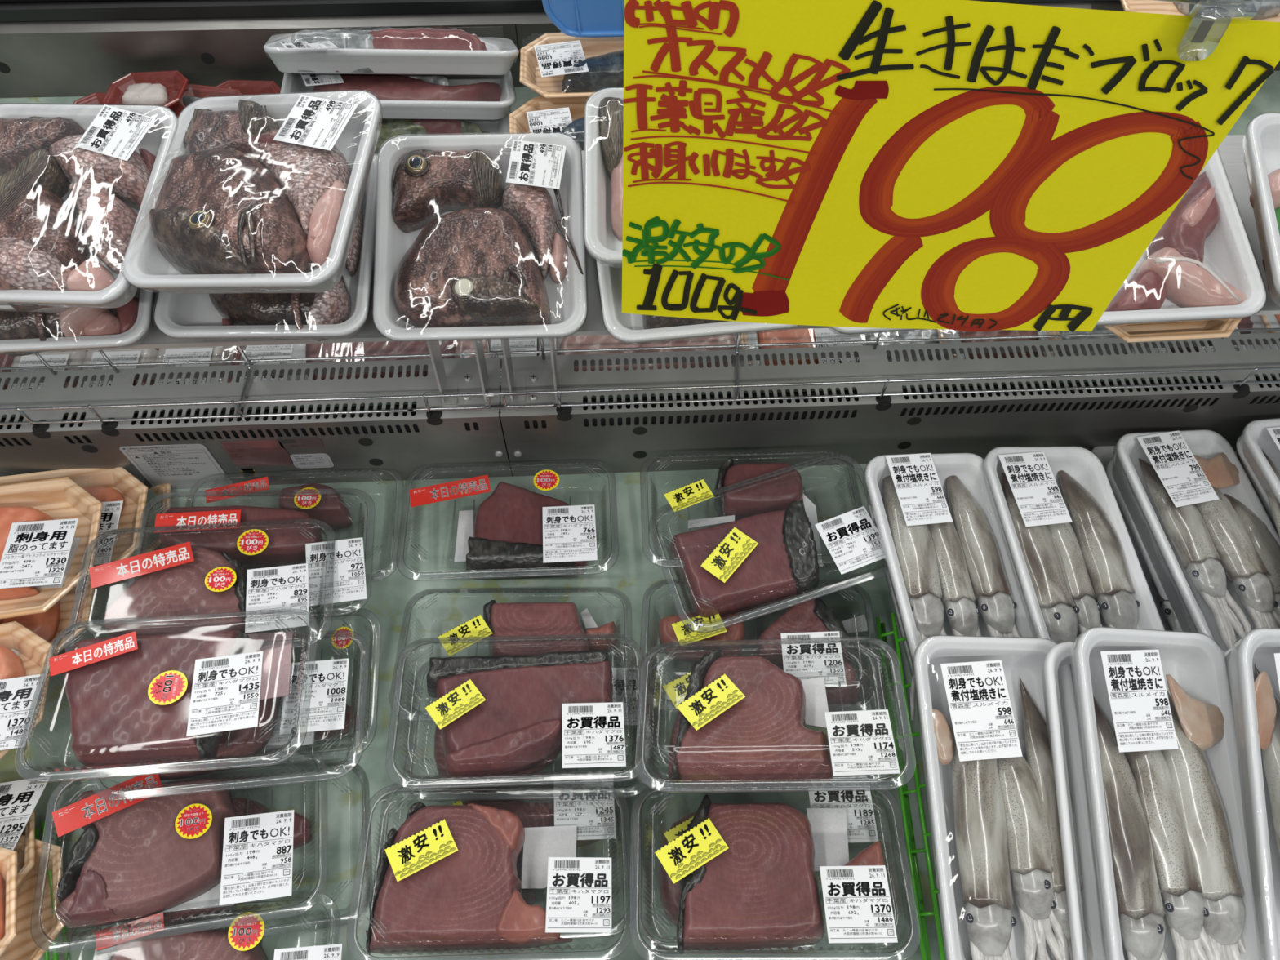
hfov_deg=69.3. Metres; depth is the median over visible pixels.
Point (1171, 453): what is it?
tray
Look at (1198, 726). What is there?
squid
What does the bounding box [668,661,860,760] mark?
block
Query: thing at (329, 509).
block
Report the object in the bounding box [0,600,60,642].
block
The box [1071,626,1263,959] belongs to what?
tray
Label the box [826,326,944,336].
tray
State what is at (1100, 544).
squid
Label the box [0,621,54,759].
tray
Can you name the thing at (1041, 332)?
tray
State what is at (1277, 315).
fish piece
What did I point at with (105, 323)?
fish
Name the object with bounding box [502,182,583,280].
fish
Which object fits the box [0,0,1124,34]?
trim
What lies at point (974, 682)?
tray
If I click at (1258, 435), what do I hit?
tray
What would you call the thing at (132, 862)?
block
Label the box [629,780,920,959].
pack
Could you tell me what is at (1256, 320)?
tray
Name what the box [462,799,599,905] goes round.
block
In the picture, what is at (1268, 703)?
squid
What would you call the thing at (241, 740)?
block
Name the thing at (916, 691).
tray
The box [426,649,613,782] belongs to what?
block
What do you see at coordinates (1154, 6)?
tray
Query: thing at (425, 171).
socket
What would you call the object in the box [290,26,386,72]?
label
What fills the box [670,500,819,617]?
block
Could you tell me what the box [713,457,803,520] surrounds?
block
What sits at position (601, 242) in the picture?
tray
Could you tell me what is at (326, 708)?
pack
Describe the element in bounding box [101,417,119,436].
clip
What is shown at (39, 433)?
clip
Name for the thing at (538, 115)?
tray
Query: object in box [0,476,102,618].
tray
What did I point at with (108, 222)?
fish
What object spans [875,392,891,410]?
socket
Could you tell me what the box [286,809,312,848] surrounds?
tuna trimming
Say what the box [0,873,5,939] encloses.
block
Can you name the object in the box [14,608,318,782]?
pack
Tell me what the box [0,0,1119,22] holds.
trim
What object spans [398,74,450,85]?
fish fillet
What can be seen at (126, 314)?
fish
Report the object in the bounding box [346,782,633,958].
pack
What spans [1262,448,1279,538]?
squid
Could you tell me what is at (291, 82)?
tray
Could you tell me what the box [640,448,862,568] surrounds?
pack
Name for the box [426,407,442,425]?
clip
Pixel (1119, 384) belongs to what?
trim
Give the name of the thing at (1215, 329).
tray
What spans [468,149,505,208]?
fish fin
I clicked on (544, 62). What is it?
tray
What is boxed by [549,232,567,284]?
fish
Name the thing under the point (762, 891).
block
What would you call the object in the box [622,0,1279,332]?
price card
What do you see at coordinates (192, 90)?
tray
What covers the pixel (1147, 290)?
fish
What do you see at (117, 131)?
tray
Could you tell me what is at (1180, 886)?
squid
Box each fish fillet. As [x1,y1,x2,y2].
[313,74,502,101]
[335,27,486,71]
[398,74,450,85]
[408,119,462,135]
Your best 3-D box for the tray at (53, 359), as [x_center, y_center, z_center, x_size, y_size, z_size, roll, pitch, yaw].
[-0.688,-0.139,1.084,0.115,0.029,0.150,-2,60,-2]
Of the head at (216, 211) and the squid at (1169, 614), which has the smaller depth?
the head at (216, 211)
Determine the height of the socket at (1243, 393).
0.017 m
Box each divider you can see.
[35,820,70,959]
[875,612,945,959]
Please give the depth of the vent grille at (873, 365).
1.03 m
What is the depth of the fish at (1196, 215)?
0.89 m
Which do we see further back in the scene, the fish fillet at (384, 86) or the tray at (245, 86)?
the tray at (245, 86)
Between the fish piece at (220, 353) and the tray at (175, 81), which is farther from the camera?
the tray at (175, 81)
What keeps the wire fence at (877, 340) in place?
on the vent grille at (873, 365)
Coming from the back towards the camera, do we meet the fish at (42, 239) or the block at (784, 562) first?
the block at (784, 562)
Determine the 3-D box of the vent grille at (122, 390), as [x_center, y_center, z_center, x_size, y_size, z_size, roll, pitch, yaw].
[-0.720,-0.077,1.001,1.134,0.021,0.079,-2,60,-2]
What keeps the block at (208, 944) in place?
on the pack at (243, 937)
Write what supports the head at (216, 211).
in the tray at (348, 121)
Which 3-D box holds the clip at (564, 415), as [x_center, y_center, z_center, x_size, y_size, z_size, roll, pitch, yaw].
[-0.082,-0.074,1.001,0.017,0.017,0.017,-2,60,-2]
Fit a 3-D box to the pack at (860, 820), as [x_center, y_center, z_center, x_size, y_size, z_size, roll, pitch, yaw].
[0.112,0.349,0.848,0.238,0.078,0.149,0,60,-1]
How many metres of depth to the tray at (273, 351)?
1.08 m
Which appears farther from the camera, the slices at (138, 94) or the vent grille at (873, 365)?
the slices at (138, 94)
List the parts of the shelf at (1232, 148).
blade, blade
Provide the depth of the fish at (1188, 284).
0.87 m
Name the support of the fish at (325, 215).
in the tray at (348, 121)
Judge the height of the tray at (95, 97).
0.024 m
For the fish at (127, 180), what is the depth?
0.84 m
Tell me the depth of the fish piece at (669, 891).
0.83 m
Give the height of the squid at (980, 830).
0.065 m
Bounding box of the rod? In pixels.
[1155,0,1248,8]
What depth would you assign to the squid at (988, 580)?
0.93 m
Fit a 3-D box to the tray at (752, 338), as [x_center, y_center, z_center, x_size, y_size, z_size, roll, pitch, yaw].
[0.010,-0.169,1.112,0.262,0.027,0.152,-2,60,-2]
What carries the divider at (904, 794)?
on the mat
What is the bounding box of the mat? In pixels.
[0,450,1237,959]
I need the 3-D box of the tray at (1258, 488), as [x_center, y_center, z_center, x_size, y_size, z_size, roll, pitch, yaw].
[0.769,0.061,1.010,0.155,0.045,0.270,-7,60,-5]
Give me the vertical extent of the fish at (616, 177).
0.044 m
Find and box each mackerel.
[560,116,585,150]
[561,49,623,93]
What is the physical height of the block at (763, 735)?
0.075 m
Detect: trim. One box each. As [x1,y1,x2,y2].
[0,0,160,3]
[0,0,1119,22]
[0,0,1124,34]
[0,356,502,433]
[0,376,1279,476]
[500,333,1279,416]
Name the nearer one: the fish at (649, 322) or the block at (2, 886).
the block at (2, 886)
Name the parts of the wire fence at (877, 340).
post, post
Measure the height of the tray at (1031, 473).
0.077 m
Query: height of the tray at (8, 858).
0.079 m
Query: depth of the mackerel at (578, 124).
1.21 m
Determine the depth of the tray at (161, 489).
1.06 m
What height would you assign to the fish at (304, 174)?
0.045 m
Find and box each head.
[149,148,315,293]
[391,148,505,232]
[393,206,551,327]
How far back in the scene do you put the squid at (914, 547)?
0.90 m
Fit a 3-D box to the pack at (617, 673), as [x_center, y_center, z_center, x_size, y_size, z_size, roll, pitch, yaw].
[-0.106,0.242,0.917,0.238,0.074,0.150,-1,60,-1]
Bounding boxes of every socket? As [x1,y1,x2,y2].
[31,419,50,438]
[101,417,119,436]
[186,208,215,233]
[403,152,430,177]
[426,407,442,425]
[452,276,473,298]
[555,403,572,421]
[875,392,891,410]
[1232,380,1249,399]
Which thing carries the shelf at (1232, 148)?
on the vent grille at (873, 365)
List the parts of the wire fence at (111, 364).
post, post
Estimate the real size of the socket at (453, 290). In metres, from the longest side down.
0.022 x 0.022 x 0.002 m
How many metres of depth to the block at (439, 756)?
0.89 m
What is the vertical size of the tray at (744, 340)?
0.024 m
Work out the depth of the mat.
0.95 m
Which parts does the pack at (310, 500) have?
lid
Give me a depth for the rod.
0.49 m
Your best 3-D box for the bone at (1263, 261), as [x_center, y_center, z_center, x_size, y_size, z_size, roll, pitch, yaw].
[0.611,-0.196,0.879,0.022,0.027,0.047,2,60,0]
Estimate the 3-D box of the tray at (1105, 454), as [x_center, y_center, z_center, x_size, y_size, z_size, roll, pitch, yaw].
[0.562,0.088,1.039,0.152,0.049,0.282,20,62,10]
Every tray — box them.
[0,102,177,308]
[0,287,156,355]
[0,305,70,313]
[0,354,83,390]
[0,466,147,586]
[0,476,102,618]
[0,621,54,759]
[0,775,50,890]
[0,834,64,959]
[0,846,17,957]
[17,808,35,890]
[49,564,97,656]
[63,351,154,387]
[72,92,123,105]
[85,484,170,577]
[101,70,188,110]
[120,89,382,293]
[133,346,243,386]
[152,154,377,341]
[161,84,243,117]
[204,80,280,97]
[204,343,465,383]
[262,25,519,75]
[279,69,516,119]
[372,132,587,342]
[373,108,511,155]
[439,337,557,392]
[509,96,586,138]
[519,0,624,104]
[537,331,760,367]
[583,86,623,267]
[595,257,799,345]
[740,328,862,364]
[740,332,752,364]
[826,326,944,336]
[829,326,926,334]
[860,328,965,359]
[862,452,1035,709]
[866,494,913,677]
[911,635,1105,959]
[915,691,946,959]
[937,329,1062,358]
[982,445,1165,640]
[1036,330,1167,356]
[1041,642,1088,959]
[1070,649,1107,959]
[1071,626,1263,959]
[1089,445,1172,631]
[1094,148,1267,327]
[1104,317,1242,342]
[1106,458,1182,631]
[1111,450,1190,632]
[1112,428,1279,653]
[1120,0,1279,22]
[1146,314,1279,353]
[1222,647,1232,657]
[1224,638,1242,717]
[1229,627,1279,959]
[1235,434,1279,536]
[1239,417,1279,503]
[1242,111,1279,306]
[1259,315,1276,333]
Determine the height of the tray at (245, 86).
0.033 m
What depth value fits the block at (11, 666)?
0.90 m
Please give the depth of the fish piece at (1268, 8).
1.33 m
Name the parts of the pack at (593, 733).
lid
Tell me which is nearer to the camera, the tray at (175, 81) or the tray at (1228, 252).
the tray at (1228, 252)
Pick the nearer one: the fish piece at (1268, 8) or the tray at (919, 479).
the tray at (919, 479)
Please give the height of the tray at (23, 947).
0.076 m
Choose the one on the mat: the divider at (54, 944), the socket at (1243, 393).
the divider at (54, 944)
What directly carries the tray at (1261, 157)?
on the shelf at (1232, 148)
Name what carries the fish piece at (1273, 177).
in the tray at (1261, 157)
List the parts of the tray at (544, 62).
plastic bracket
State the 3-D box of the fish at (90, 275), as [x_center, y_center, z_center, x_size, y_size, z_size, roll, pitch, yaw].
[-0.501,-0.175,0.823,0.061,0.028,0.032,-24,63,-14]
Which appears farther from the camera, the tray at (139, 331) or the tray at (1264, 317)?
the tray at (1264, 317)
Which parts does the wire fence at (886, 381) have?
post, cross rod, rail, post, post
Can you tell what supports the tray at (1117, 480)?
on the tray at (1148, 567)
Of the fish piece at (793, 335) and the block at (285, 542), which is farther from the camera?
the fish piece at (793, 335)
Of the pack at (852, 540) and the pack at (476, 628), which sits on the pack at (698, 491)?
the pack at (852, 540)
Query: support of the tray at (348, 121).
on the tray at (189, 316)
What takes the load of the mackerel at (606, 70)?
in the tray at (544, 62)
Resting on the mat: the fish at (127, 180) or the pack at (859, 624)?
the pack at (859, 624)
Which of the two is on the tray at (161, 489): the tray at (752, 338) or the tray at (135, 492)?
the tray at (135, 492)
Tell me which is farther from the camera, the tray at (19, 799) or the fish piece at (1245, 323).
the fish piece at (1245, 323)
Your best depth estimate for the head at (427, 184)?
0.90 m
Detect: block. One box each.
[0,506,53,600]
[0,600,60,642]
[0,644,26,679]
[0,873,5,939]
[55,777,237,928]
[65,630,253,768]
[82,486,125,519]
[94,928,267,959]
[103,546,255,637]
[133,697,279,780]
[139,797,271,925]
[159,505,323,568]
[278,483,352,529]
[314,704,361,741]
[365,802,573,955]
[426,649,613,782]
[433,724,559,786]
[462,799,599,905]
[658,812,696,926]
[668,648,832,791]
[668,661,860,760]
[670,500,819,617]
[675,793,824,955]
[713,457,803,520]
[753,593,853,668]
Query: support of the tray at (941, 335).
on the shelf at (1267, 99)
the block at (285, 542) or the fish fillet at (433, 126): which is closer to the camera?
the block at (285, 542)
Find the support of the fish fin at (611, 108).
in the tray at (601, 242)
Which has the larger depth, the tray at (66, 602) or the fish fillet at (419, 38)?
the fish fillet at (419, 38)
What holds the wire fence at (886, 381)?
on the vent grille at (873, 365)
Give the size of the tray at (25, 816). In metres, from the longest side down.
0.220 x 0.160 x 0.026 m
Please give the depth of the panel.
1.04 m
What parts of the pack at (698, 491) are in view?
lid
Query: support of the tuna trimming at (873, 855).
in the pack at (858, 908)
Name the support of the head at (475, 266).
in the tray at (549, 161)
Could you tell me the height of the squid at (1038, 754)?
0.052 m
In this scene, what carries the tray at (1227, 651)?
on the mat
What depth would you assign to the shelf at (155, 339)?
0.91 m
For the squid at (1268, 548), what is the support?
in the tray at (1171, 453)
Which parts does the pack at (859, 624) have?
lid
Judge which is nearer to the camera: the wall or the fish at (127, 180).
the fish at (127, 180)
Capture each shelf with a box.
[0,71,1279,417]
[46,155,488,404]
[500,134,1279,401]
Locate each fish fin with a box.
[0,148,71,222]
[237,99,279,138]
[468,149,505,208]
[599,97,623,180]
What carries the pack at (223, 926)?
on the mat
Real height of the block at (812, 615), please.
0.053 m
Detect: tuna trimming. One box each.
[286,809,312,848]
[585,621,617,652]
[657,612,745,662]
[841,840,884,866]
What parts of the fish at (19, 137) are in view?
crown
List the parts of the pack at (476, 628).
lid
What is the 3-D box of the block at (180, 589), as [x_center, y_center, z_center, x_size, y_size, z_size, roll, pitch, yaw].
[-0.451,0.118,0.911,0.137,0.060,0.111,-9,61,-6]
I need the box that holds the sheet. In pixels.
[1253,208,1279,235]
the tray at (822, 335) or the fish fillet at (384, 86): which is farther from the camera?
the fish fillet at (384, 86)
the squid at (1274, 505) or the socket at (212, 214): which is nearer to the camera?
the socket at (212, 214)
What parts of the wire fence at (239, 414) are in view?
post, post, post, cross rod, rail, post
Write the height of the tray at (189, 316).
0.065 m
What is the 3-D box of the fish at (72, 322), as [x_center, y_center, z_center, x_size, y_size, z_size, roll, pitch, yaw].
[-0.574,-0.161,0.889,0.117,0.053,0.077,4,60,1]
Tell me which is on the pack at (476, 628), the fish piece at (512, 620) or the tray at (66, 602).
the fish piece at (512, 620)
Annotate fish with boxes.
[0,115,85,175]
[0,186,96,311]
[0,306,114,356]
[49,134,151,209]
[66,259,115,291]
[69,183,137,274]
[83,311,120,336]
[114,296,139,333]
[137,147,155,208]
[183,108,253,157]
[208,275,351,341]
[249,129,351,235]
[306,179,347,268]
[345,200,363,276]
[374,118,489,153]
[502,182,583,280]
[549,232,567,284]
[610,155,622,240]
[641,314,728,328]
[1104,270,1166,311]
[1133,247,1247,319]
[1146,171,1219,266]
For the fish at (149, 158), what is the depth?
0.86 m
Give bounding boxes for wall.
[0,23,1279,97]
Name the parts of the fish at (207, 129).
crown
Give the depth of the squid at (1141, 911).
0.76 m
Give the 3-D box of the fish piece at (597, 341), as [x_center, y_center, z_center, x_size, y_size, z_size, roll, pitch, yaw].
[0.009,-0.162,1.106,0.213,0.023,0.103,-2,60,-2]
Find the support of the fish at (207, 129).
in the tray at (348, 121)
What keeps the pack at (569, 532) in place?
on the mat
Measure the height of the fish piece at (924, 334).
0.024 m
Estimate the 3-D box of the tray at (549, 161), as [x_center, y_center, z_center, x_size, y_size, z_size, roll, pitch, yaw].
[-0.154,-0.233,0.898,0.202,0.096,0.210,-2,60,-2]
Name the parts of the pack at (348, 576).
lid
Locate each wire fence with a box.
[0,338,550,375]
[0,346,559,428]
[407,333,1279,411]
[413,327,1279,359]
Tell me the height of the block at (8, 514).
0.028 m
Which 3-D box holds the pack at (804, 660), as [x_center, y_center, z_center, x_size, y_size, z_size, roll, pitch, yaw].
[0.112,0.220,0.882,0.239,0.094,0.152,1,60,0]
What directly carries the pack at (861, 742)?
on the pack at (804, 660)
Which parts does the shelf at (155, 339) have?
blade, blade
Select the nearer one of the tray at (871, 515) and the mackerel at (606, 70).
the tray at (871, 515)
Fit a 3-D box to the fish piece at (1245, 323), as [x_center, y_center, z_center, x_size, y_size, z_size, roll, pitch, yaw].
[0.686,-0.200,1.136,0.124,0.024,0.095,-2,60,-2]
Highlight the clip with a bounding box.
[1176,0,1262,61]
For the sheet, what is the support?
in the tray at (1261, 157)
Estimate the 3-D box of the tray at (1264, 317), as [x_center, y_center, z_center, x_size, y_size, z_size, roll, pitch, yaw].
[0.842,-0.209,1.145,0.170,0.027,0.150,-2,60,-2]
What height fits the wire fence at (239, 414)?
0.080 m
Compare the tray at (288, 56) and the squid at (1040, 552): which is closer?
the squid at (1040, 552)
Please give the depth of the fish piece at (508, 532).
1.00 m
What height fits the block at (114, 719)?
0.057 m
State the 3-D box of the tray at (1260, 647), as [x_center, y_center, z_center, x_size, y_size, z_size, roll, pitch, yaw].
[0.581,0.277,0.787,0.149,0.143,0.283,1,60,0]
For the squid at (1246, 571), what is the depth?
0.99 m
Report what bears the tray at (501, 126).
on the shelf at (1267, 99)
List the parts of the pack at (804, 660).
lid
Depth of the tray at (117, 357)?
1.07 m
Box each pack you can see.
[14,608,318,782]
[30,745,328,953]
[58,890,342,959]
[64,518,335,651]
[89,630,368,800]
[91,760,372,946]
[126,488,375,617]
[185,468,404,582]
[216,608,381,771]
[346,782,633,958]
[371,769,637,938]
[385,633,650,789]
[389,586,633,721]
[395,459,618,581]
[403,653,654,801]
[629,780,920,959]
[631,631,886,789]
[632,775,905,953]
[635,635,915,792]
[638,578,883,710]
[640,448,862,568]
[648,453,887,633]
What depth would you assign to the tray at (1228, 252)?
0.88 m
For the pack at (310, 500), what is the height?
0.063 m
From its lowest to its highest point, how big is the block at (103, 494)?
0.024 m
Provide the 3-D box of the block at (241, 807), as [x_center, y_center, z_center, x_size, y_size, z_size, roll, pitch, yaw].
[-0.413,0.355,0.874,0.128,0.054,0.105,-12,61,-8]
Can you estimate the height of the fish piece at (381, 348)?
0.023 m
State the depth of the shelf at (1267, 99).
1.43 m
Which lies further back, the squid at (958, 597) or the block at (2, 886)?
the squid at (958, 597)
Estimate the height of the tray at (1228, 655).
0.142 m
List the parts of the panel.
rating plate, refrigerant plate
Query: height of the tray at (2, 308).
0.071 m
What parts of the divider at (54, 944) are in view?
rail, rail, rail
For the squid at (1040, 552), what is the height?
0.041 m
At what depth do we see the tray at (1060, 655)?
0.80 m
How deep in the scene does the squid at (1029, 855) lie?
0.78 m
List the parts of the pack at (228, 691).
lid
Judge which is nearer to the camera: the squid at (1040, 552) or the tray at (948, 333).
the squid at (1040, 552)
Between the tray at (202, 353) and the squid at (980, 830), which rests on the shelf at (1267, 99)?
the tray at (202, 353)
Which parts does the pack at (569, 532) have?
lid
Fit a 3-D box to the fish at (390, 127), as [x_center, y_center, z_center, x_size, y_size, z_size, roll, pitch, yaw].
[-0.316,-0.492,1.301,0.202,0.046,0.041,-14,61,-9]
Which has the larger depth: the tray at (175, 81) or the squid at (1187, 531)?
the tray at (175, 81)
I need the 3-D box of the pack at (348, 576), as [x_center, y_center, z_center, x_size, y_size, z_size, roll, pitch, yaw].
[-0.402,0.078,0.973,0.236,0.073,0.153,-5,60,-4]
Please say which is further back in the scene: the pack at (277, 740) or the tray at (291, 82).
the tray at (291, 82)
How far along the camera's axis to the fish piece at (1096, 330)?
1.11 m
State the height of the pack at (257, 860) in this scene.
0.083 m
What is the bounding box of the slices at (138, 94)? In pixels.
[122,82,168,106]
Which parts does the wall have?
access plate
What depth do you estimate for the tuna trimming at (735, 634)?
0.95 m
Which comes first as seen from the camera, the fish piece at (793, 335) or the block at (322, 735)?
the block at (322, 735)
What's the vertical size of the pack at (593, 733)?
0.074 m
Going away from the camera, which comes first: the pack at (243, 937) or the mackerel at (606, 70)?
the pack at (243, 937)
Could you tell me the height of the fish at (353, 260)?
0.045 m
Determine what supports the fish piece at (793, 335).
in the tray at (822, 335)
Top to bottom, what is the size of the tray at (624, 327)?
0.074 m
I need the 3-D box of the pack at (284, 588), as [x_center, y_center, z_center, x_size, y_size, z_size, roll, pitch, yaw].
[-0.427,0.108,0.919,0.237,0.085,0.151,-7,60,-5]
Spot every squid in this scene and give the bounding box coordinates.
[882,475,946,720]
[927,515,981,636]
[932,708,1017,959]
[946,475,1022,637]
[997,754,1070,959]
[1001,472,1077,644]
[1019,676,1093,959]
[1047,522,1102,633]
[1057,470,1140,629]
[1093,695,1166,959]
[1124,750,1216,959]
[1138,457,1251,649]
[1150,577,1177,631]
[1161,674,1245,959]
[1193,452,1279,629]
[1223,493,1279,627]
[1253,664,1279,861]
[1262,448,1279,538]
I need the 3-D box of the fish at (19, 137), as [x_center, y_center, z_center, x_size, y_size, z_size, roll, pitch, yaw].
[-0.570,-0.321,0.879,0.089,0.048,0.063,-11,61,-7]
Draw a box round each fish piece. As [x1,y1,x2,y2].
[153,346,231,382]
[305,339,457,380]
[465,481,588,579]
[483,600,590,656]
[559,333,735,372]
[756,328,818,365]
[861,328,938,361]
[1057,325,1130,356]
[1169,316,1253,352]
[1173,0,1279,20]
[1274,314,1279,324]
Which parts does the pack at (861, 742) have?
lid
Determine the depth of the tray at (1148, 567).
1.04 m
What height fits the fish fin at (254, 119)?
0.042 m
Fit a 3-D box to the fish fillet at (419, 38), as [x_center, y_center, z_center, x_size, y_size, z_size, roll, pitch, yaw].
[-0.308,-0.581,1.261,0.206,0.080,0.074,-9,61,-6]
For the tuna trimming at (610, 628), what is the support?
on the pack at (476, 628)
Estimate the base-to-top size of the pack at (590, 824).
0.077 m
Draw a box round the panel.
[0,373,1279,488]
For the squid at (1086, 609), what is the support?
in the tray at (1031, 473)
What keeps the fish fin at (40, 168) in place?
on the fish at (42, 239)

